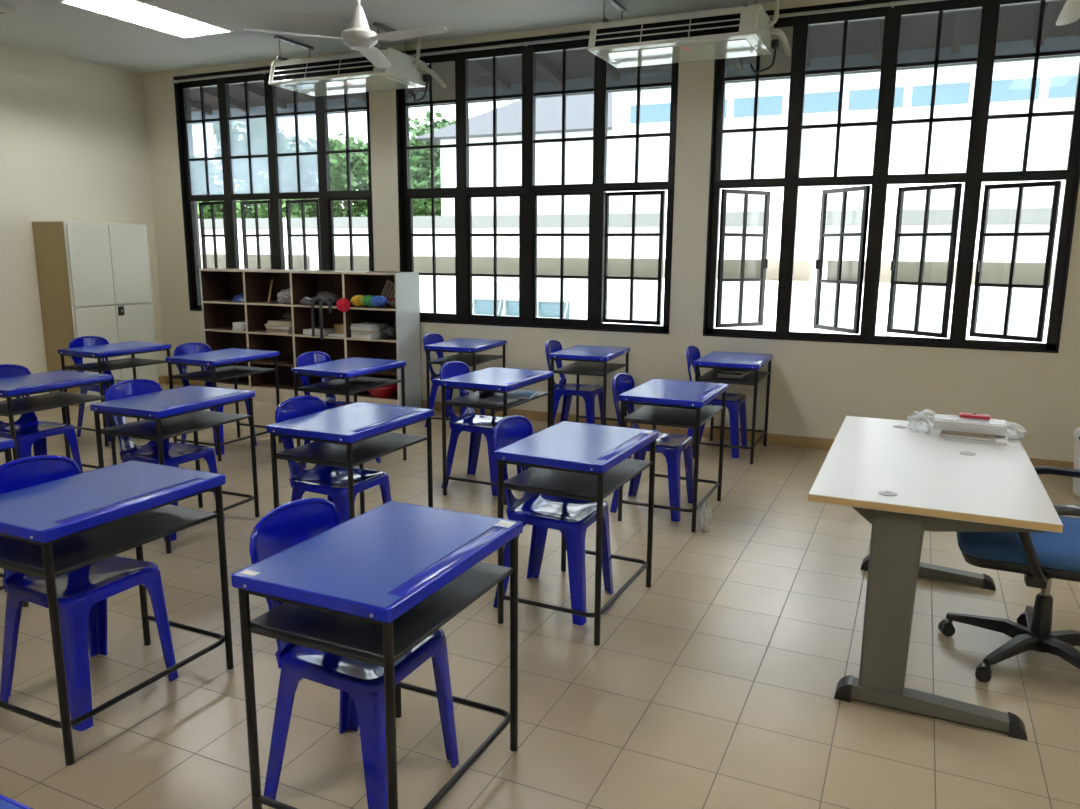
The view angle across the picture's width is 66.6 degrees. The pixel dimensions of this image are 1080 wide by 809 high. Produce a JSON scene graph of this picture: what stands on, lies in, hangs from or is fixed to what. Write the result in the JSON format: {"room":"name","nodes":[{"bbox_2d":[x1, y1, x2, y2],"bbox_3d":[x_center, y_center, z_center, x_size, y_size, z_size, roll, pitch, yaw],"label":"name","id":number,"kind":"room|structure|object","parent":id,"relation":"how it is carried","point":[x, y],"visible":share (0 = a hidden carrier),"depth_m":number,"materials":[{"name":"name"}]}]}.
{"room":"classroom","nodes":[
{"label":"classroom","id":0,"kind":"room"},
{"bbox_2d":[0,42,165,400],"bbox_3d":[-6.266,-1.224,5.454,0.200,3.420,9.100,5,12,24],"label":"wall","id":1,"kind":"structure","parent":0,"point":[74,137],"depth_m":8.17,"materials":[{"name":"beige paint"}]},
{"bbox_2d":[0,0,783,73],"bbox_3d":[-1.336,-2.529,2.905,11.030,0.150,9.100,5,12,24],"label":"ceiling","id":2,"kind":"structure","parent":0,"point":[49,26],"depth_m":6.89,"materials":[{"name":"paint"}]},
{"bbox_2d":[0,3,14,15],"bbox_3d":[-4.519,-3.106,6.429,0.600,0.054,0.440,5,12,24],"label":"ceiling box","id":3,"kind":"object","parent":2,"relation":"attached to","point":[4,9],"visible":1,"depth_m":6.46,"materials":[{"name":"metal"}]},
{"bbox_2d":[59,0,232,37],"bbox_3d":[-3.204,-3.238,6.768,0.596,0.100,1.216,5,12,24],"label":"ceiling light","id":4,"kind":"object","parent":2,"relation":"attached to","point":[136,12],"visible":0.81,"depth_m":6.82,"materials":[{"name":"white plastic"}]},
{"bbox_2d":[244,0,447,67],"bbox_3d":[-1.050,-2.466,4.917,1.137,0.709,0.994,1,11,3],"label":"ceiling fan","id":5,"kind":"object","parent":2,"relation":"hanging from","point":[359,37],"visible":1,"depth_m":4.75,"materials":[{"name":"white metal"}]},
{"bbox_2d":[268,22,445,101],"bbox_3d":[-1.651,-3.029,7.454,1.382,0.540,0.812,5,12,24],"label":"air conditioner","id":6,"kind":"object","parent":2,"relation":"attached to","point":[347,73],"visible":0.98,"depth_m":7.24,"materials":[{"name":"beige plastic"}]},
{"bbox_2d":[273,57,373,80],"bbox_3d":[-1.894,-2.925,7.159,1.092,0.129,0.040,5,12,24],"label":"grille","id":7,"kind":"object","parent":6,"relation":"attached to","point":[329,68],"depth_m":7.16,"materials":[{"name":"black"}]},
{"bbox_2d":[588,0,790,72],"bbox_3d":[1.136,-2.771,6.162,1.347,0.535,0.812,5,12,24],"label":"air conditioner","id":8,"kind":"object","parent":2,"relation":"attached to","point":[747,30],"visible":1,"depth_m":5.94,"materials":[{"name":"beige plastic"}]},
{"bbox_2d":[595,13,740,46],"bbox_3d":[0.893,-2.670,5.867,1.057,0.129,0.040,5,12,24],"label":"grille","id":9,"kind":"object","parent":8,"relation":"attached to","point":[705,27],"depth_m":5.85,"materials":[{"name":"black"}]},
{"bbox_2d":[1056,0,1079,25],"bbox_3d":[2.455,-2.182,3.652,1.137,0.754,0.994,5,12,24],"label":"ceiling fan","id":10,"kind":"object","parent":2,"relation":"hanging from","point":[1070,13],"visible":1,"depth_m":3.98,"materials":[{"name":"white plastic"}]},
{"bbox_2d":[0,384,1079,808],"bbox_3d":[-1.361,0.980,3.560,11.030,0.150,9.100,5,12,24],"label":"floor","id":11,"kind":"structure","parent":0,"point":[712,684],"depth_m":3.00,"materials":[{"name":"beige tile"}]},
{"bbox_2d":[0,437,28,606],"bbox_3d":[-2.594,0.553,3.346,0.483,0.750,0.701,5,12,24],"label":"school desk","id":12,"kind":"object","parent":11,"relation":"on","point":[6,444],"visible":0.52,"depth_m":3.48,"materials":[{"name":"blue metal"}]},
{"bbox_2d":[0,794,32,808],"bbox_3d":[-1.028,0.998,1.021,0.483,0.750,0.701,5,12,24],"label":"school desk","id":13,"kind":"object","parent":11,"relation":"on","point":[5,802],"visible":1,"depth_m":1.20,"materials":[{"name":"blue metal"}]},
{"bbox_2d":[0,364,82,472],"bbox_3d":[-3.237,0.169,5.190,0.472,0.820,0.396,5,12,24],"label":"chair","id":14,"kind":"object","parent":11,"relation":"on","point":[29,431],"visible":0.66,"depth_m":5.24,"materials":[{"name":"blue plastic"}]},
{"bbox_2d":[0,370,116,468],"bbox_3d":[-3.114,0.215,5.141,0.483,0.750,0.701,5,11,23],"label":"school desk","id":15,"kind":"object","parent":11,"relation":"on","point":[23,385],"visible":0.65,"depth_m":5.08,"materials":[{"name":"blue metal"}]},
{"bbox_2d":[0,391,104,416],"bbox_3d":[-3.113,-0.008,5.100,0.447,0.020,0.648,5,11,23],"label":"shelf","id":16,"kind":"object","parent":15,"relation":"attached to","point":[23,405],"depth_m":5.10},
{"bbox_2d":[0,455,177,730],"bbox_3d":[-1.621,0.612,2.876,0.472,0.820,0.396,5,12,24],"label":"chair","id":17,"kind":"object","parent":11,"relation":"on","point":[83,593],"visible":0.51,"depth_m":2.82,"materials":[{"name":"blue plastic"}]},
{"bbox_2d":[32,221,158,406],"bbox_3d":[-4.536,-0.953,8.486,0.496,1.800,0.936,5,12,24],"label":"tall cabinet","id":18,"kind":"object","parent":11,"relation":"on","point":[94,279],"visible":0.87,"depth_m":8.18,"materials":[{"name":"white wood"}]},
{"bbox_2d":[68,336,124,440],"bbox_3d":[-3.624,-0.153,6.902,0.472,0.820,0.396,5,12,24],"label":"chair","id":19,"kind":"object","parent":11,"relation":"on","point":[83,341],"visible":0.43,"depth_m":6.85,"materials":[{"name":"blue plastic"}]},
{"bbox_2d":[58,341,170,446],"bbox_3d":[-3.502,-0.107,6.853,0.483,0.750,0.701,5,12,25],"label":"school desk","id":20,"kind":"object","parent":11,"relation":"on","point":[131,348],"visible":0.7,"depth_m":6.67,"materials":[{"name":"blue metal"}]},
{"bbox_2d":[64,358,167,371],"bbox_3d":[-3.500,-0.331,6.812,0.447,0.020,0.648,5,12,25],"label":"shelf","id":21,"kind":"object","parent":20,"relation":"attached to","point":[117,364],"depth_m":6.74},
{"bbox_2d":[0,460,233,765],"bbox_3d":[-1.498,0.658,2.826,0.483,0.750,0.701,5,12,24],"label":"school desk","id":22,"kind":"object","parent":11,"relation":"on","point":[50,530],"visible":1,"depth_m":2.68,"materials":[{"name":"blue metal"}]},
{"bbox_2d":[0,504,217,578],"bbox_3d":[-1.497,0.435,2.785,0.447,0.020,0.648,5,12,24],"label":"shelf","id":23,"kind":"object","parent":22,"relation":"attached to","point":[75,552],"depth_m":2.66,"materials":[{"name":"metal"}]},
{"bbox_2d":[105,379,224,540],"bbox_3d":[-2.117,0.283,4.619,0.472,0.820,0.396,5,12,24],"label":"chair","id":24,"kind":"object","parent":11,"relation":"on","point":[175,454],"visible":0.55,"depth_m":4.60,"materials":[{"name":"blue plastic"}]},
{"bbox_2d":[90,385,258,553],"bbox_3d":[-1.994,0.329,4.570,0.483,0.750,0.701,5,11,23],"label":"school desk","id":25,"kind":"object","parent":11,"relation":"on","point":[170,413],"visible":0.82,"depth_m":4.43,"materials":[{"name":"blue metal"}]},
{"bbox_2d":[100,410,249,440],"bbox_3d":[-1.993,0.106,4.529,0.447,0.020,0.648,5,11,23],"label":"shelf","id":26,"kind":"object","parent":25,"relation":"attached to","point":[179,425],"depth_m":4.43,"materials":[{"name":"metal"}]},
{"bbox_2d":[173,342,256,454],"bbox_3d":[-2.569,-0.066,6.473,0.472,0.820,0.396,5,12,24],"label":"chair","id":27,"kind":"object","parent":11,"relation":"on","point":[193,347],"visible":0.34,"depth_m":6.43,"materials":[{"name":"blue plastic"}]},
{"bbox_2d":[165,348,281,460],"bbox_3d":[-2.446,-0.020,6.424,0.483,0.750,0.701,5,12,24],"label":"school desk","id":28,"kind":"object","parent":11,"relation":"on","point":[217,358],"visible":0.87,"depth_m":6.25,"materials":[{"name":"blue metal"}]},
{"bbox_2d":[172,365,275,381],"bbox_3d":[-2.445,-0.243,6.382,0.447,0.020,0.648,5,12,24],"label":"shelf","id":29,"kind":"object","parent":28,"relation":"attached to","point":[228,372],"depth_m":6.30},
{"bbox_2d":[199,268,421,407],"bbox_3d":[-2.363,-0.683,8.361,2.457,1.345,0.386,5,12,24],"label":"bookcase","id":30,"kind":"object","parent":11,"relation":"on","point":[218,286],"visible":0.63,"depth_m":8.36,"materials":[{"name":"brown wood"}]},
{"bbox_2d":[265,330,291,333],"bbox_3d":[-2.598,-0.751,8.408,0.320,0.021,0.250,6,12,29],"label":"book","id":31,"kind":"object","parent":30,"relation":"on","point":[269,331],"visible":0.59,"depth_m":8.28,"materials":[{"name":"white paper"}]},
{"bbox_2d":[267,328,291,331],"bbox_3d":[-2.583,-0.773,8.415,0.320,0.019,0.250,4,11,20],"label":"book","id":32,"kind":"object","parent":31,"relation":"on","point":[267,328],"visible":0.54,"depth_m":8.31,"materials":[{"name":"white paper"}]},
{"bbox_2d":[266,326,291,329],"bbox_3d":[-2.593,-0.794,8.403,0.320,0.027,0.250,6,12,27],"label":"book","id":33,"kind":"object","parent":32,"relation":"on","point":[268,327],"visible":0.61,"depth_m":8.28,"materials":[{"name":"white paper"}]},
{"bbox_2d":[264,324,291,326],"bbox_3d":[-2.600,-0.817,8.391,0.320,0.020,0.250,4,11,18],"label":"book","id":34,"kind":"object","parent":33,"relation":"on","point":[277,325],"visible":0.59,"depth_m":8.28,"materials":[{"name":"white paper"}]},
{"bbox_2d":[267,319,291,324],"bbox_3d":[-2.573,-0.842,8.394,0.320,0.028,0.250,6,12,28],"label":"book","id":35,"kind":"object","parent":34,"relation":"on","point":[283,321],"visible":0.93,"depth_m":8.30,"materials":[{"name":"white paper"}]},
{"bbox_2d":[303,328,333,335],"bbox_3d":[-2.195,-0.730,8.227,0.260,0.050,0.220,6,12,26],"label":"paper stack","id":36,"kind":"object","parent":30,"relation":"on","point":[326,331],"visible":0.64,"depth_m":8.16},
{"bbox_2d":[300,291,339,339],"bbox_3d":[-2.139,-0.886,8.130,0.411,0.466,0.280,5,12,24],"label":"backpack","id":37,"kind":"object","parent":30,"relation":"on","point":[325,298],"visible":0.95,"depth_m":8.03,"materials":[{"name":"fabric"}]},
{"bbox_2d":[328,333,343,336],"bbox_3d":[-1.932,-0.690,8.111,0.200,0.018,0.240,5,11,22],"label":"paper stack","id":38,"kind":"object","parent":30,"relation":"on","point":[334,334],"visible":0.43,"depth_m":8.02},
{"bbox_2d":[334,323,343,333],"bbox_3d":[-1.911,-0.755,8.168,0.190,0.090,0.180,5,12,24],"label":"folder","id":39,"kind":"object","parent":38,"relation":"on","point":[338,328],"visible":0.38,"depth_m":8.10,"materials":[{"name":"cardboard"}]},
{"bbox_2d":[336,295,394,311],"bbox_3d":[-1.628,-0.958,7.812,0.613,0.165,0.177,1,11,4],"label":"duster","id":40,"kind":"object","parent":30,"relation":"in","point":[342,304],"visible":1,"depth_m":7.77,"materials":[{"name":"multicoloured fabric"}]},
{"bbox_2d":[351,334,381,338],"bbox_3d":[-1.650,-0.666,7.961,0.240,0.030,0.250,6,12,27],"label":"book","id":41,"kind":"object","parent":30,"relation":"on","point":[352,336],"visible":0.68,"depth_m":7.86,"materials":[{"name":"white paper"}]},
{"bbox_2d":[351,332,382,335],"bbox_3d":[-1.655,-0.692,7.957,0.240,0.022,0.250,4,11,21],"label":"book","id":42,"kind":"object","parent":41,"relation":"on","point":[379,333],"visible":0.64,"depth_m":7.85,"materials":[{"name":"white paper"}]},
{"bbox_2d":[351,329,381,333],"bbox_3d":[-1.654,-0.714,7.946,0.240,0.026,0.250,4,11,20],"label":"book","id":43,"kind":"object","parent":42,"relation":"on","point":[352,331],"visible":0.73,"depth_m":7.84,"materials":[{"name":"white paper"}]},
{"bbox_2d":[350,326,385,330],"bbox_3d":[-1.660,-0.744,7.953,0.240,0.029,0.250,5,11,22],"label":"book","id":44,"kind":"object","parent":43,"relation":"on","point":[351,327],"visible":0.75,"depth_m":7.85,"materials":[{"name":"white paper"}]},
{"bbox_2d":[351,322,386,327],"bbox_3d":[-1.653,-0.771,7.953,0.240,0.024,0.250,6,12,27],"label":"book","id":45,"kind":"object","parent":44,"relation":"on","point":[365,324],"visible":0.95,"depth_m":7.88,"materials":[{"name":"white paper"}]},
{"bbox_2d":[368,383,397,397],"bbox_3d":[-1.536,-0.139,8.027,0.360,0.108,0.360,5,12,24],"label":"basin","id":46,"kind":"object","parent":30,"relation":"on","point":[389,390],"visible":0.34,"depth_m":7.92,"materials":[{"name":"red plastic"}]},
{"bbox_2d":[380,279,394,306],"bbox_3d":[-1.430,-1.065,7.862,0.253,0.261,0.010,5,12,24],"label":"cardboard box","id":47,"kind":"object","parent":30,"relation":"on","point":[388,291],"visible":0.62,"depth_m":7.86,"materials":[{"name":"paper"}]},
{"bbox_2d":[381,323,395,338],"bbox_3d":[-1.406,-0.706,7.872,0.242,0.144,0.245,5,12,24],"label":"handbag","id":48,"kind":"object","parent":30,"relation":"on","point":[389,332],"visible":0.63,"depth_m":7.79,"materials":[{"name":"fabric"}]},
{"bbox_2d":[275,396,391,522],"bbox_3d":[-1.030,0.384,4.124,0.472,0.820,0.396,5,12,24],"label":"chair","id":49,"kind":"object","parent":11,"relation":"on","point":[330,481],"visible":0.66,"depth_m":4.08,"materials":[{"name":"blue plastic"}]},
{"bbox_2d":[296,351,380,467],"bbox_3d":[-1.471,0.038,5.959,0.472,0.820,0.396,5,12,24],"label":"chair","id":50,"kind":"object","parent":11,"relation":"on","point":[312,357],"visible":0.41,"depth_m":6.01,"materials":[{"name":"blue plastic"}]},
{"bbox_2d":[291,357,406,467],"bbox_3d":[-1.349,0.084,5.910,0.483,0.750,0.701,5,12,25],"label":"school desk","id":51,"kind":"object","parent":11,"relation":"on","point":[347,373],"visible":0.74,"depth_m":5.74,"materials":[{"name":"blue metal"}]},
{"bbox_2d":[297,376,401,395],"bbox_3d":[-1.347,-0.139,5.868,0.447,0.020,0.648,5,12,25],"label":"shelf","id":52,"kind":"object","parent":51,"relation":"attached to","point":[358,384],"depth_m":5.78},
{"bbox_2d":[266,402,433,519],"bbox_3d":[-0.907,0.429,4.075,0.483,0.750,0.701,5,12,25],"label":"school desk","id":53,"kind":"object","parent":11,"relation":"on","point":[348,436],"visible":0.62,"depth_m":3.88,"materials":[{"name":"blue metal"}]},
{"bbox_2d":[276,432,428,468],"bbox_3d":[-0.905,0.206,4.033,0.447,0.020,0.648,5,12,25],"label":"shelf","id":54,"kind":"object","parent":53,"relation":"attached to","point":[320,453],"depth_m":3.91,"materials":[{"name":"metal"}]},
{"bbox_2d":[249,498,458,808],"bbox_3d":[-0.538,0.712,2.384,0.472,0.820,0.396,5,12,24],"label":"chair","id":55,"kind":"object","parent":11,"relation":"on","point":[360,684],"visible":0.49,"depth_m":2.30,"materials":[{"name":"blue plastic"}]},
{"bbox_2d":[231,501,522,808],"bbox_3d":[-0.416,0.757,2.335,0.483,0.751,0.701,5,12,24],"label":"school desk","id":56,"kind":"object","parent":11,"relation":"on","point":[370,587],"visible":0.99,"depth_m":2.14,"materials":[{"name":"blue plastic"}]},
{"bbox_2d":[250,562,512,666],"bbox_3d":[-0.414,0.534,2.294,0.447,0.020,0.648,5,12,24],"label":"shelf","id":57,"kind":"object","parent":56,"relation":"attached to","point":[355,639],"depth_m":2.10,"materials":[{"name":"metal"}]},
{"bbox_2d":[423,333,484,426],"bbox_3d":[-0.776,-0.221,7.374,0.472,0.820,0.396,4,11,20],"label":"chair","id":58,"kind":"object","parent":11,"relation":"on","point":[430,338],"visible":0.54,"depth_m":7.32,"materials":[{"name":"blue plastic"}]},
{"bbox_2d":[424,338,506,420],"bbox_3d":[-0.650,-0.177,7.334,0.483,0.750,0.701,4,11,20],"label":"school desk","id":59,"kind":"object","parent":11,"relation":"on","point":[461,346],"visible":0.78,"depth_m":7.13,"materials":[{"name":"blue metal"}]},
{"bbox_2d":[429,353,503,365],"bbox_3d":[-0.648,-0.400,7.293,0.447,0.020,0.648,4,11,20],"label":"shelf","id":60,"kind":"object","parent":59,"relation":"attached to","point":[467,359],"depth_m":7.26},
{"bbox_2d":[440,361,522,495],"bbox_3d":[-0.396,0.135,5.478,0.472,0.820,0.396,5,12,24],"label":"chair","id":61,"kind":"object","parent":11,"relation":"on","point":[477,425],"visible":0.59,"depth_m":5.43,"materials":[{"name":"blue plastic"}]},
{"bbox_2d":[439,367,553,504],"bbox_3d":[-0.273,0.181,5.429,0.483,0.750,0.701,5,12,25],"label":"school desk","id":62,"kind":"object","parent":11,"relation":"on","point":[501,381],"visible":0.78,"depth_m":5.21,"materials":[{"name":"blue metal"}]},
{"bbox_2d":[475,396,517,404],"bbox_3d":[-0.277,-0.026,5.230,0.200,0.006,0.190,7,12,32],"label":"paper stack","id":63,"kind":"object","parent":62,"relation":"on","point":[493,400],"visible":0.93,"depth_m":5.21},
{"bbox_2d":[445,389,548,410],"bbox_3d":[-0.272,-0.042,5.388,0.447,0.020,0.648,5,12,25],"label":"shelf","id":64,"kind":"object","parent":62,"relation":"attached to","point":[468,400],"depth_m":5.19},
{"bbox_2d":[507,390,537,398],"bbox_3d":[-0.118,-0.066,5.416,0.160,0.018,0.220,3,11,12],"label":"book","id":65,"kind":"object","parent":62,"relation":"on","point":[517,394],"visible":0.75,"depth_m":5.36,"materials":[{"name":"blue paper"}]},
{"bbox_2d":[493,415,613,624],"bbox_3d":[0.052,0.477,3.661,0.472,0.820,0.396,5,12,24],"label":"chair","id":66,"kind":"object","parent":11,"relation":"on","point":[572,517],"visible":0.63,"depth_m":3.61,"materials":[{"name":"blue plastic"}]},
{"bbox_2d":[545,340,606,424],"bbox_3d":[0.293,-0.120,6.871,0.472,0.820,0.396,4,11,21],"label":"chair","id":67,"kind":"object","parent":11,"relation":"on","point":[588,392],"visible":0.77,"depth_m":6.84,"materials":[{"name":"blue plastic"}]},
{"bbox_2d":[494,421,658,645],"bbox_3d":[0.175,0.523,3.612,0.483,0.751,0.701,5,12,25],"label":"school desk","id":68,"kind":"object","parent":11,"relation":"on","point":[566,459],"visible":0.98,"depth_m":3.41,"materials":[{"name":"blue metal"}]},
{"bbox_2d":[503,458,651,501],"bbox_3d":[0.176,0.300,3.570,0.447,0.020,0.648,5,12,25],"label":"shelf","id":69,"kind":"object","parent":68,"relation":"attached to","point":[572,485],"depth_m":3.41,"materials":[{"name":"metal"}]},
{"bbox_2d":[549,345,629,426],"bbox_3d":[0.419,-0.075,6.830,0.483,0.750,0.701,4,11,21],"label":"school desk","id":70,"kind":"object","parent":11,"relation":"on","point":[592,356],"visible":0.72,"depth_m":6.62,"materials":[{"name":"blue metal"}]},
{"bbox_2d":[554,361,626,375],"bbox_3d":[0.421,-0.298,6.788,0.447,0.020,0.648,4,11,21],"label":"shelf","id":71,"kind":"object","parent":70,"relation":"attached to","point":[579,367],"depth_m":6.70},
{"bbox_2d":[610,373,693,521],"bbox_3d":[0.682,0.232,5.001,0.472,0.820,0.396,5,12,24],"label":"chair","id":72,"kind":"object","parent":11,"relation":"on","point":[671,446],"visible":0.62,"depth_m":4.96,"materials":[{"name":"blue plastic"}]},
{"bbox_2d":[618,379,728,531],"bbox_3d":[0.805,0.278,4.952,0.483,0.750,0.701,5,12,24],"label":"school desk","id":73,"kind":"object","parent":11,"relation":"on","point":[673,403],"visible":0.95,"depth_m":4.75,"materials":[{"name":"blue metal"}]},
{"bbox_2d":[624,405,723,428],"bbox_3d":[0.806,0.055,4.910,0.447,0.020,0.648,5,12,24],"label":"shelf","id":74,"kind":"object","parent":73,"relation":"attached to","point":[652,415],"depth_m":4.78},
{"bbox_2d":[698,503,711,532],"bbox_3d":[0.932,0.633,4.638,0.077,0.169,0.108,5,12,24],"label":"plastic bag","id":75,"kind":"object","parent":11,"relation":"on","point":[703,530],"visible":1,"depth_m":4.64,"materials":[{"name":"plastic"}]},
{"bbox_2d":[683,346,747,457],"bbox_3d":[1.387,-0.041,6.491,0.472,0.820,0.396,5,12,24],"label":"chair","id":76,"kind":"object","parent":11,"relation":"on","point":[735,403],"visible":0.5,"depth_m":6.42,"materials":[{"name":"blue plastic"}]},
{"bbox_2d":[693,351,772,463],"bbox_3d":[1.510,0.005,6.442,0.483,0.750,0.701,5,12,23],"label":"school desk","id":77,"kind":"object","parent":11,"relation":"on","point":[717,360],"visible":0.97,"depth_m":6.22,"materials":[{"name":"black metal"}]},
{"bbox_2d":[717,376,743,378],"bbox_3d":[1.485,-0.230,6.359,0.190,0.016,0.270,4,11,19],"label":"book","id":78,"kind":"object","parent":77,"relation":"on","point":[717,376],"visible":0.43,"depth_m":6.24,"materials":[{"name":"white paper"}]},
{"bbox_2d":[717,371,749,377],"bbox_3d":[1.486,-0.239,6.312,0.180,0.020,0.250,7,12,30],"label":"book","id":79,"kind":"object","parent":78,"relation":"on","point":[738,375],"visible":0.7,"depth_m":6.23,"materials":[{"name":"white paper"}]},
{"bbox_2d":[698,368,768,385],"bbox_3d":[1.511,-0.218,6.401,0.447,0.020,0.648,5,12,23],"label":"shelf","id":80,"kind":"object","parent":77,"relation":"attached to","point":[711,376],"depth_m":6.22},
{"bbox_2d":[808,416,1062,740],"bbox_3d":[1.555,0.576,3.370,0.739,0.754,1.500,5,12,24],"label":"table","id":81,"kind":"object","parent":11,"relation":"on","point":[906,483],"visible":1,"depth_m":2.82,"materials":[{"name":"laminate"}]},
{"bbox_2d":[907,409,1027,439],"bbox_3d":[1.923,0.087,3.711,0.489,0.093,0.219,6,12,27],"label":"bundle","id":82,"kind":"object","parent":81,"relation":"on","point":[940,422],"visible":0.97,"depth_m":3.64,"materials":[{"name":"white"}]},
{"bbox_2d":[959,412,989,419],"bbox_3d":[1.949,0.050,3.686,0.124,0.016,0.060,6,12,27],"label":"pencil box","id":83,"kind":"object","parent":82,"relation":"on","point":[966,415],"visible":1,"depth_m":3.67,"materials":[{"name":"red plastic"}]},
{"bbox_2d":[945,435,1007,445],"bbox_3d":[1.921,0.144,3.627,0.240,0.014,0.200,6,12,26],"label":"book","id":84,"kind":"object","parent":81,"relation":"on","point":[1000,440],"visible":0.46,"depth_m":3.55,"materials":[{"name":"white paper"}]},
{"bbox_2d":[941,430,994,441],"bbox_3d":[1.887,0.130,3.623,0.210,0.014,0.170,6,12,28],"label":"notebook","id":85,"kind":"object","parent":84,"relation":"on","point":[944,433],"visible":0.64,"depth_m":3.57,"materials":[{"name":"white paper"}]},
{"bbox_2d":[938,466,1079,682],"bbox_3d":[1.952,0.485,3.120,0.712,1.030,0.658,5,12,24],"label":"office chair","id":86,"kind":"object","parent":11,"relation":"on","point":[1044,556],"visible":0.81,"depth_m":3.03,"materials":[{"name":"blue fabric"}]},
{"bbox_2d":[956,516,1079,572],"bbox_3d":[1.896,0.510,3.123,0.565,0.076,0.524,5,12,24],"label":"seat cushion","id":87,"kind":"object","parent":86,"relation":"on","point":[1056,552],"depth_m":2.97,"materials":[{"name":"blue fabric"}]},
{"bbox_2d":[1073,427,1079,496],"bbox_3d":[3.643,0.377,5.325,0.352,0.458,0.352,5,12,24],"label":"bin","id":88,"kind":"object","parent":11,"relation":"on","point":[1076,481],"visible":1,"depth_m":5.34,"materials":[{"name":"white plastic"}]},
{"bbox_2d":[143,0,1079,461],"bbox_3d":[0.514,-1.503,7.208,10.630,3.420,0.200,5,12,24],"label":"wall","id":89,"kind":"structure","parent":0,"point":[815,385],"depth_m":6.71,"materials":[{"name":"beige paint"}]},
{"bbox_2d":[173,66,373,310],"bbox_3d":[-2.744,-2.197,8.609,2.533,2.495,0.211,5,12,24],"label":"window","id":90,"kind":"structure","parent":89,"relation":"in","point":[324,199],"depth_m":8.65,"materials":[{"name":"black paint"}]},
{"bbox_2d":[171,70,269,82],"bbox_3d":[-2.787,-3.349,8.281,2.533,0.032,0.041,5,12,24],"label":"curtain rod","id":91,"kind":"object","parent":90,"relation":"attached to","point":[262,71],"visible":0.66,"depth_m":8.49,"materials":[{"name":"grey"}]},
{"bbox_2d":[396,30,678,333],"bbox_3d":[-0.085,-1.954,7.403,2.713,2.495,0.204,5,12,24],"label":"window","id":92,"kind":"structure","parent":89,"relation":"in","point":[452,68],"depth_m":7.35,"materials":[{"name":"black paint"}]},
{"bbox_2d":[409,35,589,56],"bbox_3d":[-0.126,-3.106,7.079,2.713,0.032,0.041,5,12,24],"label":"curtain rod","id":93,"kind":"object","parent":92,"relation":"attached to","point":[525,43],"visible":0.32,"depth_m":7.14,"materials":[{"name":"grey"}]},
{"bbox_2d":[166,376,1073,468],"bbox_3d":[0.458,0.150,7.418,10.630,0.092,0.012,5,12,24],"label":"baseboard","id":94,"kind":"structure","parent":89,"relation":"attached to","point":[772,438],"depth_m":6.98,"materials":[{"name":"wood"}]},
{"bbox_2d":[190,1,1058,114],"bbox_3d":[-0.371,-3.472,8.225,19.600,0.325,1.480,5,12,24],"label":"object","id":95,"kind":"structure","parent":89,"relation":"attached to","point":[1050,8],"depth_m":8.31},
{"bbox_2d":[703,0,1079,352],"bbox_3d":[2.625,-1.734,6.330,2.545,2.495,0.483,5,12,24],"label":"window","id":96,"kind":"structure","parent":89,"relation":"in","point":[796,28],"depth_m":6.17,"materials":[{"name":"black paint"}]},
{"bbox_2d":[768,0,943,18],"bbox_3d":[2.525,-2.864,5.881,2.545,0.032,0.041,5,12,24],"label":"curtain rod","id":97,"kind":"object","parent":96,"relation":"attached to","point":[892,4],"visible":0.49,"depth_m":5.97,"materials":[{"name":"grey"}]},
{"label":"outside","id":98,"kind":"structure","parent":0,"visible":0},
{"bbox_3d":[4.593,-3.615,45.993,110.000,0.200,72.800,5,12,24],"label":"ground","id":99,"kind":"structure","parent":98,"visible":0},
{"bbox_2d":[194,155,245,218],"bbox_3d":[-17.291,-8.071,42.161,4.748,9.687,4.360,2,11,9],"label":"tree","id":100,"kind":"object","parent":99,"relation":"on","point":[215,189],"visible":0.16,"depth_m":41.25,"materials":[{"name":"green plant"}]},
{"bbox_2d":[211,119,285,217],"bbox_3d":[-17.202,-11.071,49.505,4.660,12.887,5.583,-1,11,-8],"label":"tree","id":101,"kind":"object","parent":99,"relation":"on","point":[257,127],"visible":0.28,"depth_m":47.26,"materials":[{"name":"green plant"}]},
{"bbox_2d":[249,129,358,217],"bbox_3d":[-11.357,-8.094,40.135,5.091,10.555,4.805,0,11,-2],"label":"tree","id":102,"kind":"object","parent":99,"relation":"on","point":[288,164],"visible":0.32,"depth_m":38.93,"materials":[{"name":"green plant"}]},
{"bbox_2d":[315,133,368,216],"bbox_3d":[-11.058,-9.938,47.620,4.860,11.437,5.223,5,12,24],"label":"tree","id":103,"kind":"object","parent":99,"relation":"on","point":[357,164],"visible":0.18,"depth_m":46.52,"materials":[{"name":"green plant"}]},
{"bbox_2d":[361,148,440,216],"bbox_3d":[-5.890,-7.208,38.380,5.119,9.535,5.122,-5,12,-27],"label":"tree","id":104,"kind":"object","parent":99,"relation":"on","point":[421,207],"visible":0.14,"depth_m":36.73,"materials":[{"name":"green plant"}]},
{"bbox_2d":[409,110,455,187],"bbox_3d":[-5.592,-9.862,45.008,4.939,12.321,5.107,1,11,1],"label":"tree","id":105,"kind":"object","parent":99,"relation":"on","point":[421,158],"visible":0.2,"depth_m":43.20,"materials":[{"name":"green plant"}]},
{"bbox_2d":[413,93,612,215],"bbox_3d":[4.020,-7.125,32.073,14.400,11.800,10.200,5,12,24],"label":"building","id":106,"kind":"structure","parent":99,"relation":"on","point":[579,108],"depth_m":29.02,"materials":[{"name":"white concrete"}]},
{"bbox_2d":[198,57,1079,342],"bbox_3d":[0.274,-3.980,21.615,42.700,9.400,8.250,5,12,24],"label":"building","id":107,"kind":"structure","parent":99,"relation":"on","point":[1056,82],"depth_m":15.54,"materials":[{"name":"grey paint"}]},
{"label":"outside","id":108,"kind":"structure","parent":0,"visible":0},
{"bbox_2d":[190,0,1079,111],"bbox_3d":[-0.364,-3.600,8.214,20.000,0.440,1.550,5,12,24],"label":"roof overhang","id":109,"kind":"object","parent":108,"point":[1015,22],"visible":0.25,"depth_m":7.30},
{"bbox_2d":[191,35,1079,124],"bbox_3d":[-0.031,-3.514,8.970,20.000,0.320,0.050,5,12,24],"label":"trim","id":110,"kind":"structure","parent":109,"relation":"attached to","point":[1067,42],"depth_m":8.05,"materials":[{"name":"grey"}]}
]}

